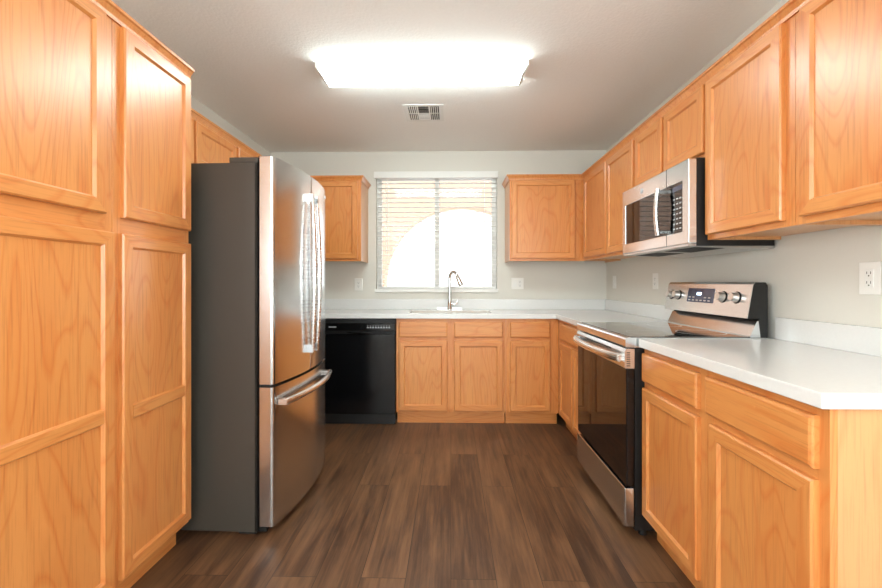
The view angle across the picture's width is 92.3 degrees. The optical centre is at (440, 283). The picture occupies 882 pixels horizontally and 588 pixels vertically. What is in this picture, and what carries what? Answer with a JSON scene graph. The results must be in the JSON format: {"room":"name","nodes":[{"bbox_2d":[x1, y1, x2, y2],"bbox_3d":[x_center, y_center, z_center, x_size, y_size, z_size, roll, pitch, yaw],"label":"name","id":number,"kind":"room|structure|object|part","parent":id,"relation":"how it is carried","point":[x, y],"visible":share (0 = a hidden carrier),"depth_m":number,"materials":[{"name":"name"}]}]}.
{"room":"kitchen","nodes":[
{"label":"kitchen","id":0,"kind":"room"},
{"bbox_2d":[191,95,270,155],"bbox_3d":[-1.824,-0.053,0.389,0.150,2.440,7.793,0,0,1],"label":"wall","id":1,"kind":"structure","parent":0,"point":[196,104],"depth_m":3.32,"materials":[{"name":"paint"}]},
{"bbox_2d":[191,118,235,162],"bbox_3d":[-1.533,-0.783,2.372,0.336,0.300,0.927,0,0,1],"label":"upper cabinet","id":2,"kind":"object","parent":1,"relation":"attached to","point":[207,146],"visible":0.23,"depth_m":2.49,"materials":[{"name":"brown wood"}]},
{"bbox_3d":[-1.381,-0.781,2.142,0.020,0.253,0.418,0,0,1],"label":"door","id":3,"kind":"part","parent":2,"relation":"part of","materials":[{"name":"brown wood"}]},
{"bbox_3d":[-1.374,-0.781,2.592,0.008,0.157,0.346,0,0,1],"label":"panel","id":4,"kind":"part","parent":2,"relation":"part of","materials":[{"name":"brown wood"}]},
{"bbox_2d":[236,147,251,156],"bbox_3d":[-1.511,-0.565,3.316,0.336,0.737,0.957,0,0,1],"label":"upper cabinet","id":5,"kind":"object","parent":1,"relation":"attached to","point":[239,153],"visible":0.06,"depth_m":2.87,"materials":[{"name":"brown wood"}]},
{"bbox_2d":[130,413,694,587],"bbox_3d":[-0.126,1.217,0.349,3.547,0.100,7.793,0,0,1],"label":"floor","id":6,"kind":"structure","parent":0,"point":[400,504],"depth_m":2.01,"materials":[{"name":"brown wood"}]},
{"bbox_2d":[0,0,114,587],"bbox_3d":[-1.426,0.117,1.231,0.603,2.100,0.484,0,0,1],"label":"pantry cabinet","id":7,"kind":"object","parent":6,"relation":"on","point":[57,238],"visible":0.98,"depth_m":1.25,"materials":[{"name":"brown wood"}]},
{"bbox_3d":[-1.139,-0.571,1.221,0.008,0.579,0.313,0,0,1],"label":"panel","id":8,"kind":"part","parent":7,"relation":"part of","materials":[{"name":"brown wood"}]},
{"bbox_3d":[-1.139,0.150,1.238,0.008,0.554,0.347,0,0,1],"label":"panel","id":9,"kind":"part","parent":7,"relation":"part of","materials":[{"name":"brown wood"}]},
{"bbox_3d":[-1.139,0.734,1.238,0.008,0.534,0.347,0,0,1],"label":"panel","id":10,"kind":"part","parent":7,"relation":"part of","materials":[{"name":"brown wood"}]},
{"bbox_3d":[-1.135,-0.571,1.221,0.020,0.675,0.409,0,0,1],"label":"door","id":11,"kind":"part","parent":7,"relation":"part of","materials":[{"name":"brown wood"}]},
{"bbox_3d":[-1.154,0.067,1.225,0.018,2.000,0.484,0,0,1],"label":"frame","id":12,"kind":"part","parent":7,"relation":"part of","materials":[{"name":"brown wood"}]},
{"bbox_3d":[-1.135,0.437,1.238,0.020,1.224,0.443,0,0,1],"label":"door","id":13,"kind":"part","parent":7,"relation":"part of","materials":[{"name":"brown wood"}]},
{"bbox_2d":[90,0,370,188],"bbox_3d":[-1.048,-0.932,2.549,0.665,0.043,3.137,0,0,1],"label":"crown molding","id":14,"kind":"structure","parent":7,"relation":"attached to","point":[114,12],"depth_m":1.77,"materials":[{"name":"brown wood"}]},
{"bbox_2d":[112,20,190,587],"bbox_3d":[-1.416,0.117,1.688,0.603,2.100,0.427,0,0,1],"label":"pantry cabinet","id":15,"kind":"object","parent":6,"relation":"on","point":[151,98],"visible":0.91,"depth_m":1.63,"materials":[{"name":"brown wood"}]},
{"bbox_3d":[-1.124,0.437,1.691,0.020,1.224,0.394,0,0,1],"label":"door","id":16,"kind":"part","parent":15,"relation":"part of","materials":[{"name":"brown wood"}]},
{"bbox_3d":[-1.124,-0.570,1.695,0.020,0.677,0.386,0,0,1],"label":"door","id":17,"kind":"part","parent":15,"relation":"part of","materials":[{"name":"brown wood"}]},
{"bbox_3d":[-1.128,0.160,1.691,0.008,0.574,0.298,0,0,1],"label":"panel","id":18,"kind":"part","parent":15,"relation":"part of","materials":[{"name":"brown wood"}]},
{"bbox_3d":[-1.128,0.744,1.691,0.008,0.514,0.298,0,0,1],"label":"panel","id":19,"kind":"part","parent":15,"relation":"part of","materials":[{"name":"brown wood"}]},
{"bbox_3d":[-1.128,-0.570,1.695,0.008,0.581,0.290,0,0,1],"label":"panel","id":20,"kind":"part","parent":15,"relation":"part of","materials":[{"name":"brown wood"}]},
{"bbox_2d":[180,156,331,533],"bbox_3d":[-1.129,0.290,2.342,0.949,1.754,0.757,0,0,3],"label":"refrigerator","id":21,"kind":"object","parent":6,"relation":"on","point":[259,376],"visible":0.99,"depth_m":1.96,"materials":[{"name":"metal"}]},
{"bbox_3d":[-0.773,-0.058,2.134,0.107,1.050,0.373,0,0,3],"label":"door","id":22,"kind":"part","parent":21,"relation":"part of","materials":[{"name":"silver metal"}]},
{"bbox_2d":[260,359,331,526],"bbox_3d":[-0.740,0.801,2.325,0.172,0.640,0.758,0,0,1],"label":"freezer","id":23,"kind":"object","parent":21,"relation":"in","point":[292,409],"depth_m":2.07,"materials":[{"name":"silver metal"}]},
{"bbox_3d":[-0.689,-0.053,2.274,0.051,0.850,0.032,0,0,3],"label":"door handle","id":24,"kind":"part","parent":21,"relation":"part of","materials":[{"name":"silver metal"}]},
{"bbox_3d":[-0.755,-0.058,2.514,0.107,1.050,0.380,0,0,3],"label":"door","id":25,"kind":"part","parent":21,"relation":"part of","materials":[{"name":"silver metal"}]},
{"bbox_3d":[-0.685,-0.053,2.352,0.051,0.850,0.032,0,0,3],"label":"door handle","id":26,"kind":"part","parent":21,"relation":"part of","materials":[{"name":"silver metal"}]},
{"bbox_2d":[324,318,396,423],"bbox_3d":[-0.665,0.732,3.763,0.596,0.870,0.612,0,0,1],"label":"dishwasher","id":27,"kind":"object","parent":6,"relation":"on","point":[360,353],"visible":0.79,"depth_m":3.47,"materials":[{"name":"black metal"}]},
{"bbox_3d":[-0.671,0.312,3.490,0.590,0.031,0.018,0,0,1],"label":"trim","id":28,"kind":"part","parent":27,"relation":"part of","materials":[{"name":"black plastic"}]},
{"bbox_3d":[-0.671,0.374,3.482,0.596,0.090,0.039,0,0,1],"label":"control panel","id":29,"kind":"part","parent":27,"relation":"part of","materials":[{"name":"black plastic"}]},
{"bbox_3d":[-0.665,1.117,3.736,0.588,0.099,0.465,0,0,1],"label":"toe panel","id":30,"kind":"part","parent":27,"relation":"part of","materials":[{"name":"rubber"}]},
{"bbox_2d":[396,319,505,422],"bbox_3d":[0.088,0.730,3.777,0.899,0.875,0.625,0,0,1],"label":"base cabinet","id":31,"kind":"object","parent":6,"relation":"on","point":[448,370],"visible":0.97,"depth_m":3.47,"materials":[{"name":"brown wood"}]},
{"bbox_3d":[-0.148,0.381,3.480,0.399,0.128,0.020,0,0,1],"label":"drawer","id":32,"kind":"part","parent":31,"relation":"part of","materials":[{"name":"brown wood"}]},
{"bbox_3d":[-0.148,0.760,3.480,0.399,0.577,0.020,0,0,1],"label":"door","id":33,"kind":"part","parent":31,"relation":"part of","materials":[{"name":"brown wood"}]},
{"bbox_3d":[-0.147,0.760,3.484,0.303,0.481,0.008,0,0,1],"label":"panel","id":34,"kind":"part","parent":31,"relation":"part of","materials":[{"name":"brown wood"}]},
{"bbox_3d":[0.307,0.381,3.470,0.397,0.128,0.020,0,0,1],"label":"drawer","id":35,"kind":"part","parent":31,"relation":"part of","materials":[{"name":"brown wood"}]},
{"bbox_3d":[0.307,0.760,3.470,0.397,0.577,0.020,0,0,1],"label":"door","id":36,"kind":"part","parent":31,"relation":"part of","materials":[{"name":"brown wood"}]},
{"bbox_3d":[0.307,0.760,3.474,0.301,0.481,0.008,0,0,1],"label":"panel","id":37,"kind":"part","parent":31,"relation":"part of","materials":[{"name":"brown wood"}]},
{"bbox_2d":[325,299,673,325],"bbox_3d":[-0.055,0.223,3.400,3.244,0.136,1.388,0,0,1],"label":"countertop","id":38,"kind":"structure","parent":31,"relation":"on","point":[572,311],"depth_m":3.83,"materials":[{"name":"white stone"}]},
{"bbox_2d":[437,270,462,309],"bbox_3d":[0.107,0.075,3.979,0.263,0.388,0.119,0,0,31],"label":"faucet","id":39,"kind":"object","parent":38,"relation":"on","point":[458,279],"visible":0.98,"depth_m":3.98,"materials":[{"name":"metal"}]},
{"bbox_3d":[0.081,0.249,3.994,0.230,0.040,0.006,0,0,1],"label":"deck plate","id":40,"kind":"part","parent":39,"relation":"part of","materials":[{"name":"metal"}]},
{"bbox_3d":[0.114,0.017,3.961,0.028,0.272,0.121,0,0,-45],"label":"spout","id":41,"kind":"part","parent":39,"relation":"part of","materials":[{"name":"silver metal"}]},
{"bbox_2d":[505,319,558,423],"bbox_3d":[0.753,0.730,3.762,0.429,0.875,0.625,0,0,1],"label":"base cabinet","id":42,"kind":"object","parent":6,"relation":"on","point":[532,345],"visible":0.91,"depth_m":3.46,"materials":[{"name":"brown wood"}]},
{"bbox_3d":[0.726,0.381,3.460,0.326,0.128,0.020,0,0,1],"label":"drawer","id":43,"kind":"part","parent":42,"relation":"part of","materials":[{"name":"brown wood"}]},
{"bbox_3d":[0.726,0.760,3.460,0.326,0.577,0.020,0,0,1],"label":"door","id":44,"kind":"part","parent":42,"relation":"part of","materials":[{"name":"brown wood"}]},
{"bbox_3d":[0.726,0.760,3.464,0.230,0.481,0.008,0,0,1],"label":"panel","id":45,"kind":"part","parent":42,"relation":"part of","materials":[{"name":"brown wood"}]},
{"bbox_2d":[559,320,579,438],"bbox_3d":[1.246,0.730,3.068,0.625,0.875,0.777,0,0,1],"label":"base cabinet","id":46,"kind":"object","parent":6,"relation":"on","point":[568,349],"visible":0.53,"depth_m":3.14,"materials":[{"name":"brown wood"}]},
{"bbox_3d":[0.947,0.760,3.204,0.020,0.577,0.349,0,0,1],"label":"door","id":47,"kind":"part","parent":46,"relation":"part of","materials":[{"name":"brown wood"}]},
{"bbox_3d":[0.951,0.760,3.204,0.008,0.481,0.253,0,0,1],"label":"panel","id":48,"kind":"part","parent":46,"relation":"part of","materials":[{"name":"brown wood"}]},
{"bbox_3d":[0.963,0.678,3.074,0.018,0.773,0.777,0,0,1],"label":"frame","id":49,"kind":"part","parent":46,"relation":"part of","materials":[{"name":"brown wood"}]},
{"bbox_3d":[0.943,0.381,3.038,0.020,0.128,0.681,0,0,1],"label":"drawer","id":50,"kind":"part","parent":46,"relation":"part of","materials":[{"name":"brown wood"}]},
{"bbox_3d":[0.939,0.760,2.857,0.020,0.577,0.318,0,0,1],"label":"door","id":51,"kind":"part","parent":46,"relation":"part of","materials":[{"name":"brown wood"}]},
{"bbox_3d":[0.943,0.760,2.857,0.008,0.481,0.222,0,0,1],"label":"panel","id":52,"kind":"part","parent":46,"relation":"part of","materials":[{"name":"brown wood"}]},
{"bbox_2d":[573,282,774,535],"bbox_3d":[1.157,0.581,2.302,0.747,1.172,0.743,0,0,1],"label":"range","id":53,"kind":"object","parent":6,"relation":"on","point":[610,383],"visible":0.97,"depth_m":2.10,"materials":[{"name":"metal"}]},
{"bbox_3d":[0.818,0.345,2.310,0.067,0.042,0.701,0,0,1],"label":"door handle","id":54,"kind":"part","parent":53,"relation":"part of","materials":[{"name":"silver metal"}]},
{"bbox_3d":[0.864,0.271,2.309,0.024,0.046,0.743,0,0,1],"label":"trim","id":55,"kind":"part","parent":53,"relation":"part of","materials":[{"name":"silver metal"}]},
{"bbox_3d":[0.873,1.029,2.309,0.043,0.176,0.735,0,0,1],"label":"storage drawer","id":56,"kind":"part","parent":53,"relation":"part of","materials":[{"name":"silver metal"}]},
{"bbox_3d":[0.877,0.661,2.309,0.034,0.539,0.735,0,0,1],"label":"oven door","id":57,"kind":"part","parent":53,"relation":"part of","materials":[{"name":"black glass"}]},
{"bbox_3d":[1.407,0.069,2.610,0.037,0.052,0.052,0,0,1],"label":"knob","id":58,"kind":"part","parent":53,"relation":"part of","materials":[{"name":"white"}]},
{"bbox_3d":[1.406,0.069,2.533,0.037,0.052,0.052,0,0,1],"label":"knob","id":59,"kind":"part","parent":53,"relation":"part of","materials":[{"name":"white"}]},
{"bbox_2d":[582,322,774,347],"bbox_3d":[1.203,0.270,2.301,0.655,0.049,0.743,0,0,1],"label":"cooktop","id":60,"kind":"object","parent":53,"relation":"in","point":[633,331],"depth_m":2.15,"materials":[{"name":"black glass"}]},
{"bbox_3d":[1.439,0.078,2.296,0.080,0.166,0.743,0,0,1],"label":"control panel","id":61,"kind":"part","parent":53,"relation":"part of","materials":[{"name":"silver metal"}]},
{"bbox_3d":[1.396,0.069,2.120,0.037,0.052,0.052,0,0,1],"label":"knob","id":62,"kind":"part","parent":53,"relation":"part of","materials":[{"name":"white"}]},
{"bbox_3d":[1.394,0.069,2.018,0.037,0.052,0.052,0,0,1],"label":"knob","id":63,"kind":"part","parent":53,"relation":"part of","materials":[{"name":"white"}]},
{"bbox_2d":[642,349,707,587],"bbox_3d":[1.214,0.730,1.687,0.625,0.875,0.474,0,0,1],"label":"base cabinet","id":64,"kind":"object","parent":6,"relation":"on","point":[674,417],"visible":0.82,"depth_m":1.64,"materials":[{"name":"brown wood"}]},
{"bbox_3d":[0.916,0.760,1.706,0.008,0.481,0.327,0,0,1],"label":"panel","id":65,"kind":"part","parent":64,"relation":"part of","materials":[{"name":"brown wood"}]},
{"bbox_3d":[0.912,0.381,1.710,0.020,0.128,0.427,0,0,1],"label":"drawer","id":66,"kind":"part","parent":64,"relation":"part of","materials":[{"name":"brown wood"}]},
{"bbox_2d":[705,371,881,587],"bbox_3d":[1.203,0.730,1.214,0.625,0.875,0.468,0,0,1],"label":"base cabinet","id":67,"kind":"object","parent":6,"relation":"on","point":[795,487],"visible":0.9,"depth_m":1.09,"materials":[{"name":"brown wood"}]},
{"bbox_3d":[0.905,0.760,1.218,0.008,0.481,0.312,0,0,1],"label":"panel","id":68,"kind":"part","parent":67,"relation":"part of","materials":[{"name":"brown wood"}]},
{"bbox_2d":[639,317,881,409],"bbox_3d":[1.204,0.223,1.447,0.636,0.136,0.963,0,0,1],"label":"countertop","id":69,"kind":"structure","parent":67,"relation":"on","point":[822,365],"depth_m":1.40,"materials":[{"name":"white stone"}]},
{"bbox_3d":[0.901,0.381,1.230,0.020,0.128,0.430,0,0,1],"label":"drawer","id":70,"kind":"part","parent":67,"relation":"part of","materials":[{"name":"brown wood"}]},
{"bbox_3d":[0.901,0.760,1.218,0.020,0.577,0.408,0,0,1],"label":"door","id":71,"kind":"part","parent":67,"relation":"part of","materials":[{"name":"brown wood"}]},
{"bbox_2d":[271,150,605,298],"bbox_3d":[-0.037,-0.053,4.170,3.247,2.440,0.150,0,0,1],"label":"wall","id":72,"kind":"structure","parent":0,"point":[542,279],"depth_m":4.08,"materials":[{"name":"paint"}]},
{"bbox_2d":[317,181,367,262],"bbox_3d":[-1.187,-0.565,3.945,0.955,0.737,0.349,0,0,1],"label":"upper cabinet","id":73,"kind":"object","parent":72,"relation":"attached to","point":[346,202],"visible":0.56,"depth_m":3.77,"materials":[{"name":"brown wood"}]},
{"bbox_3d":[-0.956,-0.563,3.779,0.329,0.594,0.008,0,0,1],"label":"panel","id":74,"kind":"part","parent":73,"relation":"part of","materials":[{"name":"brown wood"}]},
{"bbox_3d":[-1.190,-0.565,3.800,0.955,0.737,0.018,0,0,1],"label":"frame","id":75,"kind":"part","parent":73,"relation":"part of","materials":[{"name":"brown wood"}]},
{"bbox_2d":[355,279,362,289],"bbox_3d":[-0.800,0.014,4.108,0.078,0.116,0.008,0,0,1],"label":"wall outlet","id":76,"kind":"object","parent":72,"relation":"attached to","point":[358,282],"visible":1,"depth_m":4.11,"materials":[{"name":"white plastic"}]},
{"bbox_2d":[377,179,495,285],"bbox_3d":[-0.043,-0.490,4.190,1.172,1.135,0.046,0,0,1],"label":"window","id":77,"kind":"structure","parent":72,"relation":"in","point":[379,239],"depth_m":4.18,"materials":[{"name":"white paint"}]},
{"bbox_2d":[374,171,497,288],"bbox_3d":[-0.049,-0.510,4.110,1.197,1.126,0.081,0,0,1],"label":"window blind","id":78,"kind":"object","parent":77,"relation":"attached to","point":[418,175],"visible":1,"depth_m":4.11,"materials":[{"name":"white paint"}]},
{"bbox_3d":[-0.044,-1.033,4.123,1.160,0.040,0.048,0,0,1],"label":"head rail","id":79,"kind":"part","parent":78,"relation":"part of","materials":[{"name":"white paint"}]},
{"bbox_3d":[-0.044,0.043,4.124,1.156,0.020,0.046,0,0,1],"label":"rail","id":80,"kind":"part","parent":78,"relation":"part of","materials":[{"name":"white paint"}]},
{"bbox_2d":[375,289,497,291],"bbox_3d":[-0.044,0.072,4.122,1.188,0.034,0.090,0,0,1],"label":"trim","id":81,"kind":"structure","parent":72,"relation":"attached to","point":[376,290],"depth_m":4.08,"materials":[{"name":"white paint"}]},
{"bbox_2d":[511,278,523,288],"bbox_3d":[0.735,0.005,4.071,0.116,0.108,0.010,0,0,1],"label":"wall outlet","id":82,"kind":"object","parent":72,"relation":"attached to","point":[516,283],"visible":1,"depth_m":4.07,"materials":[{"name":"white plastic"}]},
{"bbox_2d":[505,180,613,262],"bbox_3d":[1.094,-0.565,3.892,0.967,0.737,0.349,0,0,1],"label":"upper cabinet","id":83,"kind":"object","parent":72,"relation":"attached to","point":[544,218],"visible":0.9,"depth_m":3.73,"materials":[{"name":"brown wood"}]},
{"bbox_3d":[0.900,-0.563,3.732,0.557,0.690,0.020,0,0,1],"label":"door","id":84,"kind":"part","parent":83,"relation":"part of","materials":[{"name":"brown wood"}]},
{"bbox_3d":[0.900,-0.563,3.736,0.461,0.594,0.008,0,0,1],"label":"panel","id":85,"kind":"part","parent":83,"relation":"part of","materials":[{"name":"brown wood"}]},
{"bbox_3d":[1.091,-0.565,3.747,0.967,0.737,0.018,0,0,1],"label":"frame","id":86,"kind":"part","parent":83,"relation":"part of","materials":[{"name":"brown wood"}]},
{"bbox_2d":[502,0,809,187],"bbox_3d":[0.888,-0.932,2.509,0.677,0.043,3.126,0,0,1],"label":"crown molding","id":87,"kind":"structure","parent":83,"relation":"attached to","point":[789,9],"depth_m":1.99,"materials":[{"name":"brown wood"}]},
{"bbox_2d":[112,0,780,151],"bbox_3d":[-0.126,-1.333,0.349,3.547,0.120,7.793,0,0,1],"label":"ceiling","id":88,"kind":"structure","parent":0,"point":[596,69],"depth_m":2.37,"materials":[{"name":"paint"}]},
{"bbox_2d":[315,60,528,86],"bbox_3d":[-0.109,-1.240,2.524,1.224,0.066,0.198,0,0,1],"label":"ceiling light","id":89,"kind":"object","parent":88,"relation":"attached to","point":[482,72],"visible":1,"depth_m":2.45,"materials":[{"name":"white plastic"}]},
{"bbox_2d":[403,104,443,120],"bbox_3d":[-0.126,-1.269,3.172,0.290,0.006,0.310,0,0,1],"label":"ceiling vent","id":90,"kind":"object","parent":88,"relation":"in","point":[413,112],"visible":1,"depth_m":3.15,"materials":[{"name":"white plastic"}]},
{"bbox_2d":[606,0,881,337],"bbox_3d":[1.572,-0.053,0.310,0.150,2.440,7.793,0,0,1],"label":"wall","id":91,"kind":"structure","parent":0,"point":[812,276],"depth_m":1.87,"materials":[{"name":"paint"}]},
{"bbox_2d":[583,140,638,260],"bbox_3d":[1.393,-0.565,3.203,0.338,0.737,1.051,0,0,1],"label":"upper cabinet","id":92,"kind":"object","parent":91,"relation":"attached to","point":[604,188],"visible":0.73,"depth_m":3.16,"materials":[{"name":"brown wood"}]},
{"bbox_3d":[1.243,-0.563,3.421,0.008,0.594,0.426,0,0,1],"label":"panel","id":93,"kind":"part","parent":92,"relation":"part of","materials":[{"name":"brown wood"}]},
{"bbox_3d":[1.239,-0.563,3.422,0.020,0.690,0.522,0,0,1],"label":"door","id":94,"kind":"part","parent":92,"relation":"part of","materials":[{"name":"brown wood"}]},
{"bbox_3d":[1.253,-0.565,3.206,0.018,0.737,1.051,0,0,1],"label":"frame","id":95,"kind":"part","parent":92,"relation":"part of","materials":[{"name":"brown wood"}]},
{"bbox_3d":[1.231,-0.563,2.915,0.008,0.594,0.355,0,0,1],"label":"panel","id":96,"kind":"part","parent":92,"relation":"part of","materials":[{"name":"brown wood"}]},
{"bbox_3d":[1.227,-0.563,2.915,0.020,0.690,0.451,0,0,1],"label":"door","id":97,"kind":"part","parent":92,"relation":"part of","materials":[{"name":"brown wood"}]},
{"bbox_2d":[613,276,615,287],"bbox_3d":[1.573,-0.009,3.849,0.010,0.116,0.078,0,0,1],"label":"light switch","id":98,"kind":"object","parent":91,"relation":"attached to","point":[614,277],"visible":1,"depth_m":3.84,"materials":[{"name":"white plastic"}]},
{"bbox_2d":[653,273,657,288],"bbox_3d":[1.556,-0.013,3.080,0.008,0.116,0.078,0,0,1],"label":"wall outlet","id":99,"kind":"object","parent":91,"relation":"attached to","point":[655,275],"visible":1,"depth_m":3.07,"materials":[{"name":"white plastic"}]},
{"bbox_2d":[635,85,704,185],"bbox_3d":[1.372,-0.755,2.302,0.338,0.355,0.749,0,0,1],"label":"upper cabinet","id":100,"kind":"object","parent":91,"relation":"attached to","point":[678,136],"visible":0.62,"depth_m":2.21,"materials":[{"name":"brown wood"}]},
{"bbox_3d":[1.221,-0.753,2.487,0.008,0.214,0.240,0,0,1],"label":"panel","id":101,"kind":"part","parent":100,"relation":"part of","materials":[{"name":"brown wood"}]},
{"bbox_3d":[1.217,-0.753,2.487,0.020,0.310,0.336,0,0,1],"label":"door","id":102,"kind":"part","parent":100,"relation":"part of","materials":[{"name":"brown wood"}]},
{"bbox_3d":[1.213,-0.753,2.117,0.008,0.214,0.259,0,0,1],"label":"panel","id":103,"kind":"part","parent":100,"relation":"part of","materials":[{"name":"brown wood"}]},
{"bbox_3d":[1.209,-0.753,2.118,0.020,0.310,0.355,0,0,1],"label":"door","id":104,"kind":"part","parent":100,"relation":"part of","materials":[{"name":"brown wood"}]},
{"bbox_2d":[623,157,774,257],"bbox_3d":[1.307,-0.366,2.304,0.440,0.416,0.745,0,0,1],"label":"microwave","id":105,"kind":"object","parent":100,"relation":"attached to","point":[664,214],"visible":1,"depth_m":2.11,"materials":[{"name":"silver metal"}]},
{"bbox_3d":[1.111,-0.360,2.159,0.056,0.238,0.028,0,0,1],"label":"handle","id":106,"kind":"part","parent":105,"relation":"part of","materials":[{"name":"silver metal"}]},
{"bbox_3d":[1.158,-0.377,2.308,0.038,0.387,0.745,0,0,1],"label":"frame","id":107,"kind":"part","parent":105,"relation":"part of","materials":[{"name":"silver metal"}]},
{"bbox_3d":[1.153,-0.360,2.060,0.034,0.239,0.143,0,0,1],"label":"control panel","id":108,"kind":"part","parent":105,"relation":"part of","materials":[{"name":"black glass"}]},
{"bbox_3d":[1.334,-0.170,2.304,0.384,0.024,0.733,0,0,1],"label":"plate","id":109,"kind":"part","parent":105,"relation":"part of","materials":[{"name":"metal"}]},
{"bbox_2d":[705,14,881,239],"bbox_3d":[1.357,-0.565,1.681,0.338,0.737,0.491,0,0,1],"label":"upper cabinet","id":110,"kind":"object","parent":91,"relation":"attached to","point":[750,104],"visible":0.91,"depth_m":1.62,"materials":[{"name":"brown wood"}]},
{"bbox_3d":[1.203,-0.563,1.700,0.008,0.594,0.345,0,0,1],"label":"panel","id":111,"kind":"part","parent":110,"relation":"part of","materials":[{"name":"brown wood"}]},
{"bbox_3d":[1.199,-0.563,1.700,0.020,0.690,0.441,0,0,1],"label":"door","id":112,"kind":"part","parent":110,"relation":"part of","materials":[{"name":"brown wood"}]},
{"bbox_3d":[1.218,-0.565,1.684,0.018,0.737,0.491,0,0,1],"label":"frame","id":113,"kind":"part","parent":110,"relation":"part of","materials":[{"name":"brown wood"}]},
{"bbox_2d":[775,317,881,356],"bbox_3d":[1.512,0.204,1.440,0.020,0.098,0.963,0,0,1],"label":"backsplash","id":114,"kind":"structure","parent":91,"relation":"attached to","point":[866,340],"depth_m":1.63,"materials":[{"name":"white stone"}]},
{"bbox_2d":[796,0,881,224],"bbox_3d":[1.346,-0.565,1.185,0.338,0.737,0.499,0,0,1],"label":"upper cabinet","id":115,"kind":"object","parent":91,"relation":"attached to","point":[839,42],"visible":0.98,"depth_m":1.27,"materials":[{"name":"brown wood"}]},
{"bbox_3d":[1.191,-0.565,1.184,0.008,0.591,0.345,0,0,1],"label":"panel","id":116,"kind":"part","parent":115,"relation":"part of","materials":[{"name":"brown wood"}]},
{"bbox_2d":[859,261,881,294],"bbox_3d":[1.520,-0.017,1.502,0.008,0.116,0.078,0,0,1],"label":"wall outlet","id":117,"kind":"object","parent":91,"relation":"attached to","point":[870,273],"visible":1,"depth_m":1.50,"materials":[{"name":"white plastic"}]},
{"bbox_2d":[864,269,873,287],"bbox_3d":[1.517,-0.017,1.502,0.002,0.066,0.033,0,0,1],"label":"receptacle","id":118,"kind":"object","parent":117,"relation":"attached to","point":[868,273],"depth_m":1.50,"materials":[{"name":"white plastic"}]},
{"label":"outside","id":119,"kind":"structure","parent":0,"visible":0},
{"bbox_3d":[0.160,1.237,6.875,10.000,0.100,5.247,0,0,1],"label":"floor","id":120,"kind":"structure","parent":119,"visible":0},
{"bbox_2d":[383,181,490,285],"bbox_3d":[0.155,-0.523,6.648,10.000,3.420,0.300,0,0,1],"label":"arch","id":121,"kind":"object","parent":120,"relation":"on","point":[390,240],"visible":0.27,"depth_m":6.51,"materials":[{"name":"beige paint"}]}
]}

